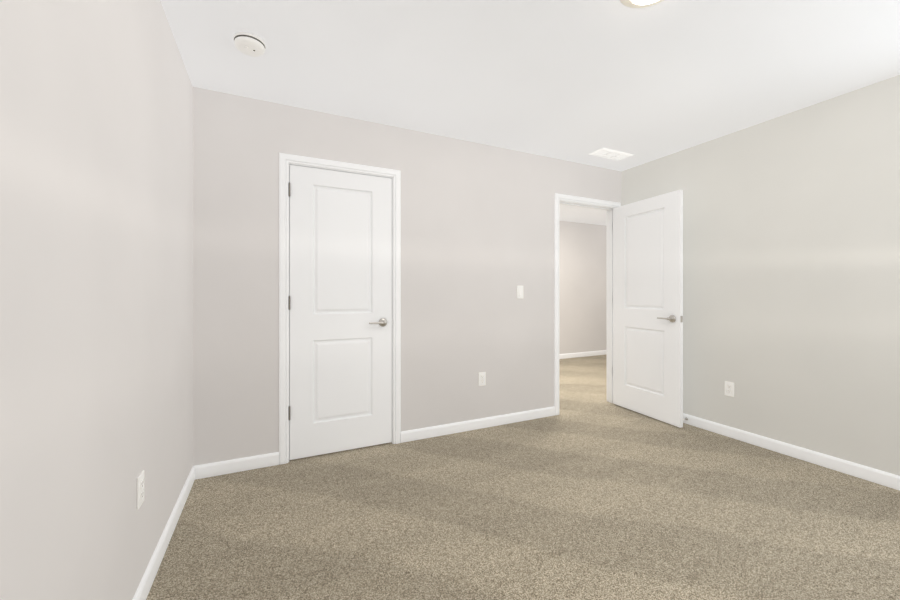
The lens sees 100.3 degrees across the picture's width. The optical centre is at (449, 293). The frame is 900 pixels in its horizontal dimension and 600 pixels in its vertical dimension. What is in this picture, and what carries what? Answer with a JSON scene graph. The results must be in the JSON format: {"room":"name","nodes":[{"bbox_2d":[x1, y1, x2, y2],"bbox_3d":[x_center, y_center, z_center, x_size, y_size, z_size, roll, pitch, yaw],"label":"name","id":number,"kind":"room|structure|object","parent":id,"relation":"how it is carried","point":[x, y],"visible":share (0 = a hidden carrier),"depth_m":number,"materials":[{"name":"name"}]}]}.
{"room":"empty bedroom","nodes":[
{"label":"empty bedroom","id":0,"kind":"room"},
{"bbox_2d":[0,0,192,599],"bbox_3d":[-0.905,-0.066,0.749,0.115,2.440,3.691,0,0,-26],"label":"wall","id":1,"kind":"structure","parent":0,"point":[96,258],"depth_m":1.01,"materials":[{"name":"grey paint"}]},
{"bbox_2d":[137,470,143,509],"bbox_3d":[-1.141,0.724,1.389,0.010,0.115,0.070,0,0,-26],"label":"outlet","id":2,"kind":"object","parent":1,"relation":"attached to","point":[140,488],"visible":1,"depth_m":1.38,"materials":[{"name":"white plastic"}]},
{"bbox_2d":[132,465,199,599],"bbox_3d":[-0.853,1.113,0.790,0.013,0.082,3.431,0,0,-26],"label":"baseboard","id":3,"kind":"structure","parent":1,"relation":"attached to","point":[144,587],"depth_m":1.68,"materials":[{"name":"white paint"}]},
{"bbox_2d":[193,87,621,465],"bbox_3d":[0.080,-0.066,3.200,3.773,2.440,0.115,0,0,-26],"label":"wall","id":4,"kind":"structure","parent":0,"point":[477,234],"depth_m":2.96,"materials":[{"name":"beige paint"}]},
{"bbox_2d":[200,452,278,478],"bbox_3d":[-1.362,1.113,2.441,0.458,0.082,0.013,0,0,-26],"label":"baseboard","id":5,"kind":"structure","parent":4,"relation":"attached to","point":[270,459],"depth_m":2.43,"materials":[{"name":"white paint"}]},
{"bbox_2d":[289,165,391,459],"bbox_3d":[-0.782,0.130,2.746,0.732,2.025,0.151,0,0,-26],"label":"closet door","id":6,"kind":"structure","parent":4,"relation":"in","point":[340,302],"depth_m":2.72,"materials":[{"name":"white paint"}]},
{"bbox_2d":[279,153,620,463],"bbox_3d":[0.289,0.102,3.300,3.262,2.104,0.147,0,0,-26],"label":"door frame","id":7,"kind":"structure","parent":4,"relation":"attached to","point":[285,160],"depth_m":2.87,"materials":[{"name":"white paint"}]},
{"bbox_2d":[401,406,554,442],"bbox_3d":[0.304,1.113,3.236,1.522,0.082,0.013,0,0,-26],"label":"baseboard","id":8,"kind":"structure","parent":4,"relation":"attached to","point":[434,431],"depth_m":3.18,"materials":[{"name":"white paint"}]},
{"bbox_2d":[479,372,485,385],"bbox_3d":[0.277,0.734,3.224,0.070,0.115,0.010,0,0,-26],"label":"outlet","id":9,"kind":"object","parent":4,"relation":"attached to","point":[482,378],"visible":1,"depth_m":3.22,"materials":[{"name":"white plastic"}]},
{"bbox_2d":[517,286,522,297],"bbox_3d":[0.636,-0.012,3.394,0.070,0.115,0.013,0,0,-26],"label":"light switch","id":10,"kind":"object","parent":4,"relation":"attached to","point":[519,291],"visible":1,"depth_m":3.39,"materials":[{"name":"white plastic"}]},
{"bbox_2d":[613,190,682,427],"bbox_3d":[1.823,0.130,3.547,0.166,2.025,0.758,0,0,-26],"label":"entry door","id":11,"kind":"structure","parent":4,"relation":"in","point":[648,307],"depth_m":3.48,"materials":[{"name":"white paint"}]},
{"bbox_2d":[146,354,899,599],"bbox_3d":[1.799,1.204,3.343,7.600,0.100,6.415,0,0,-26],"label":"floor","id":12,"kind":"structure","parent":0,"point":[589,492],"depth_m":1.90,"materials":[{"name":"beige carpet"}]},
{"bbox_2d":[160,0,899,225],"bbox_3d":[1.799,-1.336,3.343,7.600,0.100,6.415,0,0,-26],"label":"ceiling","id":13,"kind":"structure","parent":0,"point":[578,81],"depth_m":2.10,"materials":[{"name":"white paint"}]},
{"bbox_2d":[233,32,265,56],"bbox_3d":[-1.022,-1.261,1.919,0.148,0.049,0.148,0,0,-26],"label":"smoke detector","id":14,"kind":"object","parent":13,"relation":"attached to","point":[249,44],"visible":1,"depth_m":1.89,"materials":[{"name":"white plastic"}]},
{"bbox_2d":[589,148,633,160],"bbox_3d":[1.490,-1.283,3.475,0.385,0.012,0.175,0,0,-26],"label":"ceiling vent","id":15,"kind":"object","parent":13,"relation":"in","point":[607,153],"visible":1,"depth_m":3.46,"materials":[{"name":"white metal"}]},
{"bbox_2d":[620,0,664,7],"bbox_3d":[0.841,-1.273,1.565,0.254,0.026,0.254,0,0,-26],"label":"recessed light","id":16,"kind":"object","parent":13,"relation":"in","point":[638,3],"visible":1,"depth_m":1.64,"materials":[{"name":"white"}]},
{"bbox_2d":[559,220,606,353],"bbox_3d":[1.312,-0.066,6.396,5.480,2.440,0.115,0,0,-26],"label":"wall","id":17,"kind":"structure","parent":0,"point":[582,287],"depth_m":6.86,"materials":[{"name":"beige paint"}]},
{"bbox_2d":[559,350,606,358],"bbox_3d":[1.339,1.113,6.338,5.250,0.082,0.013,0,0,-26],"label":"baseboard","id":18,"kind":"structure","parent":17,"relation":"attached to","point":[592,353],"depth_m":6.84,"materials":[{"name":"white paint"}]},
{"bbox_2d":[622,75,899,475],"bbox_3d":[2.604,-0.066,2.423,0.115,2.440,3.691,0,0,-26],"label":"wall","id":19,"kind":"structure","parent":0,"point":[791,276],"depth_m":2.63,"materials":[{"name":"beige paint"}]},
{"bbox_2d":[725,381,733,396],"bbox_3d":[2.248,0.769,3.025,0.010,0.115,0.070,0,0,-26],"label":"outlet","id":20,"kind":"object","parent":19,"relation":"attached to","point":[729,388],"visible":1,"depth_m":3.02,"materials":[{"name":"white plastic"}]},
{"bbox_2d":[683,413,899,490],"bbox_3d":[2.543,1.113,2.401,0.013,0.082,3.413,0,0,-26],"label":"baseboard","id":21,"kind":"structure","parent":19,"relation":"attached to","point":[884,478],"depth_m":2.60,"materials":[{"name":"white paint"}]}
]}

